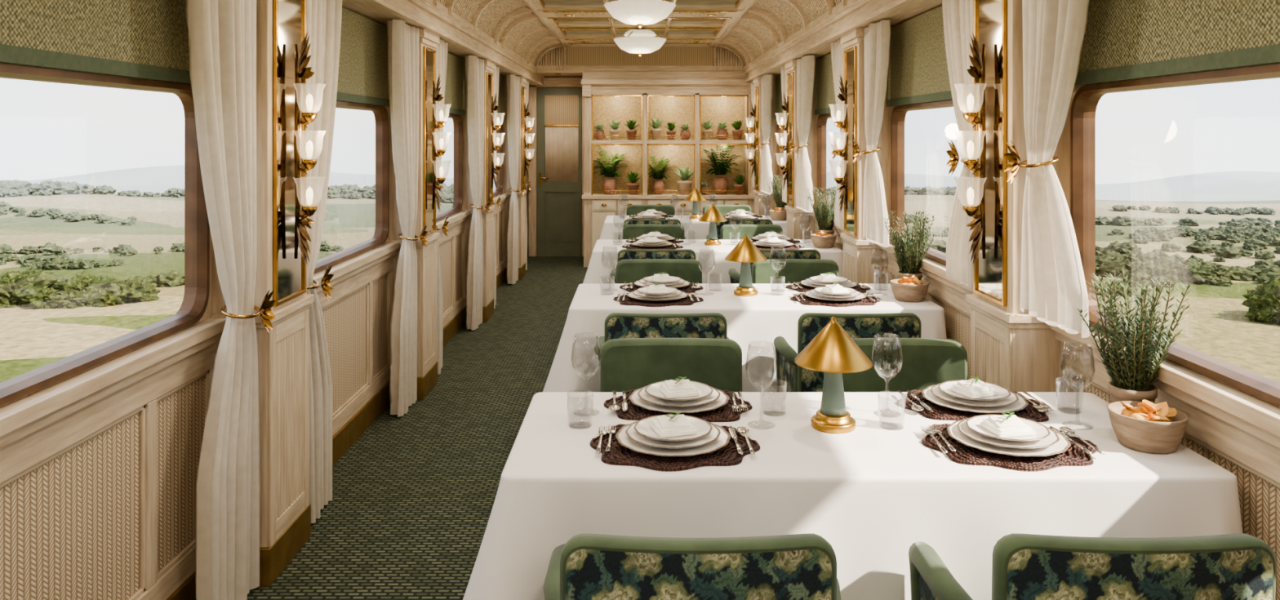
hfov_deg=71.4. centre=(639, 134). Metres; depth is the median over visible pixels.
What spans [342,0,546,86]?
crown molding
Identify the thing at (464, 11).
ceiling
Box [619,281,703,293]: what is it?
placemat
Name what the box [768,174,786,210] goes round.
rosemary
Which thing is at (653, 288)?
folded napkin
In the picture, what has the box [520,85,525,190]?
wall mirror
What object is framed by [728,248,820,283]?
dining chair
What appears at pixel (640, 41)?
chandelier
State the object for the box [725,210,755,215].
plate stack
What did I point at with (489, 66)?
pilaster
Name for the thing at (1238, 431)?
wainscoting
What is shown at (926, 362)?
dining chair
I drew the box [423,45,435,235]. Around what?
wall mirror
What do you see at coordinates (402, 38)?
curtain
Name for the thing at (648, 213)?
folded napkin
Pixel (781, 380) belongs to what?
water tumbler
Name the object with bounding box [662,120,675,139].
potted succulent
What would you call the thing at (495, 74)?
curtain
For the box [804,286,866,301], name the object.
plate stack
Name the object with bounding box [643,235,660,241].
folded napkin
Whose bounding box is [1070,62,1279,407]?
window
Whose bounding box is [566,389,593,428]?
water tumbler
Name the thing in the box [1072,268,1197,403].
rosemary
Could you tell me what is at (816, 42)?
crown molding
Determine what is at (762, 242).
plate stack
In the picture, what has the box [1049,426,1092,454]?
table knife
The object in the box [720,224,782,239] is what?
dining chair
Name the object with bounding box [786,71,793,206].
wall mirror
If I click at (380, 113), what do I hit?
window
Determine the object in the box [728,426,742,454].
table knife
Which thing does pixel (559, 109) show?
door
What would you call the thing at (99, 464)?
wainscoting
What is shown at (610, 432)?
fork
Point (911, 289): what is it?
bowl
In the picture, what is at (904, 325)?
dining chair
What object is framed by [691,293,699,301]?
spoon
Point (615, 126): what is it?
potted succulent
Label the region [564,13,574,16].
recessed light
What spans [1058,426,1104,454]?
spoon
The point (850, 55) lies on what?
wall mirror
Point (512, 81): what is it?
curtain
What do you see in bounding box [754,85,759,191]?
wall mirror
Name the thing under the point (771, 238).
folded napkin
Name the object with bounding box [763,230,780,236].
folded napkin
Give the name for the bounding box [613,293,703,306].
placemat
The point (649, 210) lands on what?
folded napkin
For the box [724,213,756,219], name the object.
plate stack
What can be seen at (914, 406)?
spoon
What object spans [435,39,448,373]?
curtain
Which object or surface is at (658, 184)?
potted fern
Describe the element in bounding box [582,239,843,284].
tablecloth
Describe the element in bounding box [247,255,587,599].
floor
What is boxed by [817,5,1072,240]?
wall
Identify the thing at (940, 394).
plate stack
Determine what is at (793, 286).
spoon
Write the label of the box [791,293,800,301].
fork
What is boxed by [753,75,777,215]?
pilaster
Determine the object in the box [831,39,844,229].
curtain
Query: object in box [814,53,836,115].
roller shade
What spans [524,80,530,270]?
curtain
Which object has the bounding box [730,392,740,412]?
fork
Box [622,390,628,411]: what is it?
table knife
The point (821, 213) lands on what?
rosemary
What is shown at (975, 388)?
folded napkin
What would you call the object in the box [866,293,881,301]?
spoon
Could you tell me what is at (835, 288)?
folded napkin
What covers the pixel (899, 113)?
window
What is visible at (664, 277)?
folded napkin
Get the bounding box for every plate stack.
[615,413,730,456]
[626,286,688,301]
[628,380,728,413]
[631,239,672,247]
[633,213,664,219]
[634,275,690,288]
[635,233,675,240]
[636,210,666,215]
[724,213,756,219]
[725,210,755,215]
[751,233,791,239]
[752,239,793,247]
[800,275,857,287]
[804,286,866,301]
[921,379,1028,413]
[946,413,1071,456]
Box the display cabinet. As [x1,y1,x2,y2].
[581,71,755,266]
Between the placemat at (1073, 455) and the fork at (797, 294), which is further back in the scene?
the fork at (797, 294)
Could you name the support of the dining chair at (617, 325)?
on the floor
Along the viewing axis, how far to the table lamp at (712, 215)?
6.44 m
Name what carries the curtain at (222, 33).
hanging from the wall at (210, 300)
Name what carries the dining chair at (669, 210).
on the floor
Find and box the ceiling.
[423,0,856,76]
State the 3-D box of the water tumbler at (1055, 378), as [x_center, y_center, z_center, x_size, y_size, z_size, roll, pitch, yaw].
[1.245,0.756,2.580,0.074,0.088,0.074,0,0,0]
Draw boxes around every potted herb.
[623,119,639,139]
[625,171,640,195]
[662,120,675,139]
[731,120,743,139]
[733,173,745,195]
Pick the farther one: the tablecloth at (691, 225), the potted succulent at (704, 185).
the potted succulent at (704, 185)
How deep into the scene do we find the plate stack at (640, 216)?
8.29 m
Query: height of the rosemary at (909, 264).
0.422 m
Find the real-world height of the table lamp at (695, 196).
0.301 m
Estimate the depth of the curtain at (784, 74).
8.00 m
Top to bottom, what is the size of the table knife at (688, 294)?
0.007 m
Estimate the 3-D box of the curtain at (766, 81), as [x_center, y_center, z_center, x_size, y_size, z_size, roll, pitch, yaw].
[1.305,-0.003,9.284,0.158,1.230,0.426,0,0,0]
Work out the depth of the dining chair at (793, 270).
5.15 m
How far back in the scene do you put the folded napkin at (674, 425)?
2.27 m
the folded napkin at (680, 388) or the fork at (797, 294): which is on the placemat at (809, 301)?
the fork at (797, 294)
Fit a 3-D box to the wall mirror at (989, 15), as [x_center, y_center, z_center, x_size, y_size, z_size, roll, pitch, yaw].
[1.272,0.038,3.240,0.013,1.123,0.278,0,0,0]
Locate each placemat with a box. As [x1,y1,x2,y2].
[590,423,759,471]
[603,389,752,422]
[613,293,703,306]
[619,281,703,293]
[622,244,683,249]
[625,238,684,244]
[628,214,673,217]
[750,238,800,244]
[755,244,804,249]
[785,281,871,293]
[790,293,882,306]
[897,389,1048,422]
[921,423,1097,471]
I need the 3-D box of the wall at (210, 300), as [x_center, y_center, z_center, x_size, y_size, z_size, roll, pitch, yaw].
[-1.500,0.350,4.700,0.060,2.400,13.400,0,0,0]
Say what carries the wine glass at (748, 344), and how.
on the tablecloth at (872, 491)
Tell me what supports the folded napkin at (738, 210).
on the plate stack at (731, 212)
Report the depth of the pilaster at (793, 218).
7.36 m
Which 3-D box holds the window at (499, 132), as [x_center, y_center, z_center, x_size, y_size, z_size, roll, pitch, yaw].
[-1.490,0.228,8.615,0.071,0.795,1.708,0,0,0]
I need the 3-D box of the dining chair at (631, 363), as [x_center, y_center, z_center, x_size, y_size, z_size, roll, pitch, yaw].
[0.110,1.138,2.928,0.604,0.826,0.525,0,0,0]
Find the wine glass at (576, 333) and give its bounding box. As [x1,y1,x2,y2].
[571,333,601,415]
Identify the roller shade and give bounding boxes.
[0,0,191,84]
[336,7,389,106]
[444,53,465,115]
[497,74,505,119]
[774,74,783,119]
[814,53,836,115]
[886,5,952,106]
[1074,0,1279,85]
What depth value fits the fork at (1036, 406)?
2.56 m
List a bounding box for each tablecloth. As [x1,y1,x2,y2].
[462,391,1243,599]
[542,283,946,391]
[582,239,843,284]
[599,215,786,239]
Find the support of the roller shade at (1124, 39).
attached to the wall at (1071, 100)
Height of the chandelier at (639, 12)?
0.335 m
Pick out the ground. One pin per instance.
(1215, 325)
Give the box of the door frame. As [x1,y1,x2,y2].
[528,77,583,256]
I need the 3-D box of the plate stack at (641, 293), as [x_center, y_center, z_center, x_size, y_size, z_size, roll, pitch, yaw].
[0.085,0.769,4.310,0.296,0.038,0.292,0,0,0]
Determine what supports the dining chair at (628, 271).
on the floor
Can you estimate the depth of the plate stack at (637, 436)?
2.24 m
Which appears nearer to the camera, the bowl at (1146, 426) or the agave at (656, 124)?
the bowl at (1146, 426)
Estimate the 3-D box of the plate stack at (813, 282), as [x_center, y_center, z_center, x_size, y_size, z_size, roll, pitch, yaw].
[0.985,0.769,4.645,0.296,0.038,0.292,0,0,0]
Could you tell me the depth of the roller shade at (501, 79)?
9.24 m
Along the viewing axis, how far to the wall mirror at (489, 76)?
7.53 m
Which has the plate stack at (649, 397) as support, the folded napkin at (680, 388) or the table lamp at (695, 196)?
the folded napkin at (680, 388)
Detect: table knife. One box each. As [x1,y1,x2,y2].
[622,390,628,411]
[687,293,693,301]
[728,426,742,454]
[906,390,932,411]
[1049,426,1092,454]
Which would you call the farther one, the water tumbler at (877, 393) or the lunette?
the lunette
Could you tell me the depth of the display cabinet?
10.45 m
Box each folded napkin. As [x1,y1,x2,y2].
[642,211,655,215]
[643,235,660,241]
[645,208,657,212]
[646,282,669,293]
[647,230,663,236]
[649,411,697,437]
[650,271,673,281]
[658,376,699,398]
[733,211,747,215]
[734,208,746,212]
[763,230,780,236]
[764,235,781,241]
[816,271,840,281]
[821,282,848,293]
[950,376,998,398]
[980,411,1035,437]
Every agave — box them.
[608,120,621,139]
[648,117,664,139]
[673,166,693,195]
[701,120,715,139]
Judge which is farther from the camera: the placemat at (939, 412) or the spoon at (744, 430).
the placemat at (939, 412)
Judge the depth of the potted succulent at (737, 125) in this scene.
10.56 m
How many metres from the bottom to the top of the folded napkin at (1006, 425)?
0.042 m
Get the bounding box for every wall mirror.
[273,0,306,306]
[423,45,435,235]
[486,71,493,205]
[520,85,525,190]
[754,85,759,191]
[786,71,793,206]
[844,45,856,236]
[973,0,1006,306]
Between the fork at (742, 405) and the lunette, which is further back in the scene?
the lunette
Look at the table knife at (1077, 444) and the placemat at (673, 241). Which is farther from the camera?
the placemat at (673, 241)
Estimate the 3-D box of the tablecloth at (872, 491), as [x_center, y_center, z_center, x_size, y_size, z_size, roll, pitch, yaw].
[0.496,1.175,2.428,1.906,0.750,0.957,0,0,0]
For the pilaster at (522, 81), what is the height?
2.180 m
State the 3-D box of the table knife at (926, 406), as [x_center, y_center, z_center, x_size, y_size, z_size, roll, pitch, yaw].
[0.825,0.784,2.622,0.018,0.007,0.205,0,0,-2]
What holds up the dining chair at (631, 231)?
on the floor
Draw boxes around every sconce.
[293,31,325,265]
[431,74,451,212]
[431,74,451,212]
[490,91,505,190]
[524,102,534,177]
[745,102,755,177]
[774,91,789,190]
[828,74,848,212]
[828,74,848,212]
[954,31,986,265]
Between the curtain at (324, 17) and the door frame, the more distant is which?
the door frame
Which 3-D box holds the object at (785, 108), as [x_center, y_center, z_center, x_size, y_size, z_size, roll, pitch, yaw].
[1.203,0.050,7.540,0.111,0.854,0.111,0,0,22]
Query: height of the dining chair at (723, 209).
0.826 m
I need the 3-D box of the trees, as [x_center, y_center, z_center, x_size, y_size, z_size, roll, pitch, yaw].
[0.819,20.541,176.084,586.099,19.386,193.902,0,0,0]
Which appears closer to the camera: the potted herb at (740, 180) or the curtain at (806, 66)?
the curtain at (806, 66)
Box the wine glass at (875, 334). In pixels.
[871,333,902,417]
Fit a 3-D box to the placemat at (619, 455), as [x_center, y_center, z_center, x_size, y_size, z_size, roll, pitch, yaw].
[0.089,0.795,2.290,0.437,0.011,0.349,0,0,0]
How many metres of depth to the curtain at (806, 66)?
7.08 m
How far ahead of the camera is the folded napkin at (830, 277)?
4.62 m
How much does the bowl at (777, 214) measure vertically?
0.117 m
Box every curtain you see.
[185,0,276,599]
[306,0,342,523]
[386,19,427,417]
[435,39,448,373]
[464,55,489,330]
[492,66,501,308]
[506,74,524,284]
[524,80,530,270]
[749,80,755,187]
[755,74,773,194]
[778,66,787,202]
[789,55,815,212]
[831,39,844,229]
[852,19,891,247]
[942,0,973,289]
[1004,0,1088,337]
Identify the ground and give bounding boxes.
[0,164,1279,382]
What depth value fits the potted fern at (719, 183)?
10.58 m
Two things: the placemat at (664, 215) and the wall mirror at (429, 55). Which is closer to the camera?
the wall mirror at (429, 55)
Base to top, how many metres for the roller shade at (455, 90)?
0.453 m
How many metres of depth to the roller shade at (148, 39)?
2.38 m
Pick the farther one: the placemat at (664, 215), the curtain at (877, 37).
the placemat at (664, 215)
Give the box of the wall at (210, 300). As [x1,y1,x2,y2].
[206,7,462,319]
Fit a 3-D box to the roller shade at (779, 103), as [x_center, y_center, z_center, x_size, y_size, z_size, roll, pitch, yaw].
[1.447,-0.392,8.615,0.012,0.453,1.760,0,0,0]
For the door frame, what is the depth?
11.34 m
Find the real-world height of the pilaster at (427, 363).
2.180 m
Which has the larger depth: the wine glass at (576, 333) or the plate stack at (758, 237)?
the plate stack at (758, 237)
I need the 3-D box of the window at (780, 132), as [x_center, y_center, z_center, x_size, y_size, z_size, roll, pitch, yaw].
[1.490,0.228,8.615,0.071,0.795,1.708,0,0,0]
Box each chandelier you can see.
[604,0,675,27]
[613,26,666,56]
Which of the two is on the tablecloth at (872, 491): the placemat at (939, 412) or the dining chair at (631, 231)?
the placemat at (939, 412)
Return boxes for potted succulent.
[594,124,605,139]
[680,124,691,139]
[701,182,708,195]
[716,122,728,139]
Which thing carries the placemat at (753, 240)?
on the tablecloth at (712, 258)
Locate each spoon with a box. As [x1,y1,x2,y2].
[608,390,620,411]
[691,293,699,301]
[736,426,755,454]
[787,281,798,288]
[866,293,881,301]
[897,390,924,411]
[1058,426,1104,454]
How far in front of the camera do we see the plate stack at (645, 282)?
4.62 m
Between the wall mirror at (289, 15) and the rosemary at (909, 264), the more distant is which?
the rosemary at (909, 264)
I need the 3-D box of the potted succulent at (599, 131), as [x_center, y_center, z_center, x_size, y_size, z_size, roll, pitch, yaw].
[-0.479,-0.035,10.602,0.157,0.190,0.155,0,0,0]
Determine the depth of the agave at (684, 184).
10.53 m
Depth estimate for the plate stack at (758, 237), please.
6.67 m
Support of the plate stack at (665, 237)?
on the placemat at (673, 241)
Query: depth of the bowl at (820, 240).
6.27 m
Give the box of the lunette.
[535,44,744,72]
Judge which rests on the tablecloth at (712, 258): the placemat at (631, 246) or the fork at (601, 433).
the placemat at (631, 246)
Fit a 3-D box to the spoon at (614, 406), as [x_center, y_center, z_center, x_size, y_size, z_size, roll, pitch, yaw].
[-0.075,0.784,2.627,0.036,0.010,0.196,0,0,-2]
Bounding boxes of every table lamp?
[684,186,706,219]
[698,203,727,245]
[724,234,766,296]
[794,316,872,433]
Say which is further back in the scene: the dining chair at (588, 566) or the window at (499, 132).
the window at (499, 132)
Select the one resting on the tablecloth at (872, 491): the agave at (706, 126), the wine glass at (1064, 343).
the wine glass at (1064, 343)
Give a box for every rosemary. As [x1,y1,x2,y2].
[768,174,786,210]
[806,186,836,234]
[883,210,935,279]
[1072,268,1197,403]
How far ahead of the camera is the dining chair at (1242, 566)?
1.58 m
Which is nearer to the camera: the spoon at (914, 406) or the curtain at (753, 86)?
the spoon at (914, 406)
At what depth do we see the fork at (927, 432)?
2.31 m
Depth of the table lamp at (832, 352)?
2.40 m
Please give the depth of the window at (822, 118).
7.28 m
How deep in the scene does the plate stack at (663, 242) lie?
6.29 m
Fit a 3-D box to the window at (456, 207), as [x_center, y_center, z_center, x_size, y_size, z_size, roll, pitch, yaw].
[-1.490,0.228,6.465,0.071,0.795,1.708,0,0,0]
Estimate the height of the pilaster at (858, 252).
2.180 m
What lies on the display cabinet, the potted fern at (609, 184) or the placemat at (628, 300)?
the potted fern at (609, 184)
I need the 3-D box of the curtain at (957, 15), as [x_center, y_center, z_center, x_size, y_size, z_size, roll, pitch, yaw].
[1.304,-0.003,3.640,0.163,1.230,0.415,0,0,0]
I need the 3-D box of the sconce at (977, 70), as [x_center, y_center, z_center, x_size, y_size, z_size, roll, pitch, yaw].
[1.203,0.050,3.240,0.111,0.854,0.111,0,0,22]
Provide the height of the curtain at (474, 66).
2.156 m
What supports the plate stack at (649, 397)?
on the placemat at (725, 413)
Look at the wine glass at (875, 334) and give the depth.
2.55 m
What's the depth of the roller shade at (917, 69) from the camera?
4.60 m
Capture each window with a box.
[0,62,209,407]
[313,100,389,273]
[435,112,462,221]
[493,119,502,197]
[777,119,784,188]
[817,112,836,213]
[890,99,953,265]
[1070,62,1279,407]
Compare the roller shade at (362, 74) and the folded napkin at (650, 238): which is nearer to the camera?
the roller shade at (362, 74)
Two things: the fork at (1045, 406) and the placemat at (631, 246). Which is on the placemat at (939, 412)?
the fork at (1045, 406)
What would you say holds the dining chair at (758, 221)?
on the floor
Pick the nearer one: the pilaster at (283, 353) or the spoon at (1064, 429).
the spoon at (1064, 429)
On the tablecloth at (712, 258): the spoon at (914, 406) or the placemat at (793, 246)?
the placemat at (793, 246)
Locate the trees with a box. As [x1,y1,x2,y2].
[0,179,1279,324]
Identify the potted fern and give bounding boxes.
[592,145,631,194]
[648,153,676,194]
[701,145,744,194]
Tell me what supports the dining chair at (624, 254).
on the floor
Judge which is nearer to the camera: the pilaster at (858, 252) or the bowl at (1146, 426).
the bowl at (1146, 426)
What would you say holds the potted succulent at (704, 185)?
in the display cabinet
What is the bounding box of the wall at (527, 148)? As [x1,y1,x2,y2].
[525,76,582,255]
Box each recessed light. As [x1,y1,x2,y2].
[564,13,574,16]
[705,13,715,16]
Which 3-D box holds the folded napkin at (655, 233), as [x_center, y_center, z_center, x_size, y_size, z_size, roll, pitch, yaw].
[0.115,0.740,6.665,0.098,0.042,0.092,0,0,-19]
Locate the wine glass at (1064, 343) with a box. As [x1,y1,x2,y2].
[1060,342,1095,429]
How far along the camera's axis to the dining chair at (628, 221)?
7.63 m
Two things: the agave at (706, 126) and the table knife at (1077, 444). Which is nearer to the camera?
the table knife at (1077, 444)
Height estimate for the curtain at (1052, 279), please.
1.230 m
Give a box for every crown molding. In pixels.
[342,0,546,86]
[742,0,942,81]
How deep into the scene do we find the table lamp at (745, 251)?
4.42 m
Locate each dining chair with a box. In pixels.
[543,533,840,599]
[594,312,729,360]
[600,337,742,391]
[609,248,695,283]
[615,258,702,283]
[617,218,685,239]
[622,224,684,239]
[626,204,675,215]
[702,204,751,215]
[706,218,773,239]
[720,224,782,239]
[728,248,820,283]
[751,258,838,283]
[773,312,921,391]
[823,337,967,391]
[908,533,1276,599]
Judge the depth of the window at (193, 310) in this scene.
2.69 m
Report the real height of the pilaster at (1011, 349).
2.180 m
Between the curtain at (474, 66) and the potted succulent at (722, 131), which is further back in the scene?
the potted succulent at (722, 131)
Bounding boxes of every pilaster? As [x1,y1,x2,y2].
[209,0,314,586]
[387,26,439,399]
[462,58,495,322]
[502,75,526,279]
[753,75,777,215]
[784,58,817,239]
[840,26,891,283]
[965,0,1067,391]
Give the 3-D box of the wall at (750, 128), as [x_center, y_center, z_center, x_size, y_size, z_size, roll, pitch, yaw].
[1.203,0.050,9.690,0.111,0.854,0.111,0,0,22]
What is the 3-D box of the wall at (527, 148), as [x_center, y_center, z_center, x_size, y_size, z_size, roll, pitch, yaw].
[0.000,0.200,11.450,3.060,2.700,0.100,0,0,0]
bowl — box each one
[768,207,786,220]
[810,230,836,248]
[889,275,928,302]
[1106,399,1189,453]
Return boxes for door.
[537,87,582,256]
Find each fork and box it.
[595,426,607,453]
[605,425,616,452]
[622,292,626,300]
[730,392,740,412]
[737,391,748,410]
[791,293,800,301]
[796,292,805,300]
[920,426,948,453]
[928,425,956,452]
[1016,392,1048,412]
[1022,391,1054,410]
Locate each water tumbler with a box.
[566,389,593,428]
[760,379,786,415]
[877,392,905,430]
[1055,377,1083,413]
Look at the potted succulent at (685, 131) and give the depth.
10.56 m
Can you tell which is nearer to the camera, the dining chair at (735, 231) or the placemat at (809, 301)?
the placemat at (809, 301)
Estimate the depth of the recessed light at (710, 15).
7.52 m
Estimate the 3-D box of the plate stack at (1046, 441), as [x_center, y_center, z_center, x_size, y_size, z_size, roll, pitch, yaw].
[0.945,0.769,2.290,0.296,0.038,0.292,0,0,0]
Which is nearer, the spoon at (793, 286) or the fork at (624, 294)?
the fork at (624, 294)
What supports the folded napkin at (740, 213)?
on the plate stack at (732, 216)
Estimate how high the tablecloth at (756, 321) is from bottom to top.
0.750 m
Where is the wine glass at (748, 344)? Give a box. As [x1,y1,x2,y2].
[745,343,777,427]
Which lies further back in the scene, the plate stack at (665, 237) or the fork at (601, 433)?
the plate stack at (665, 237)

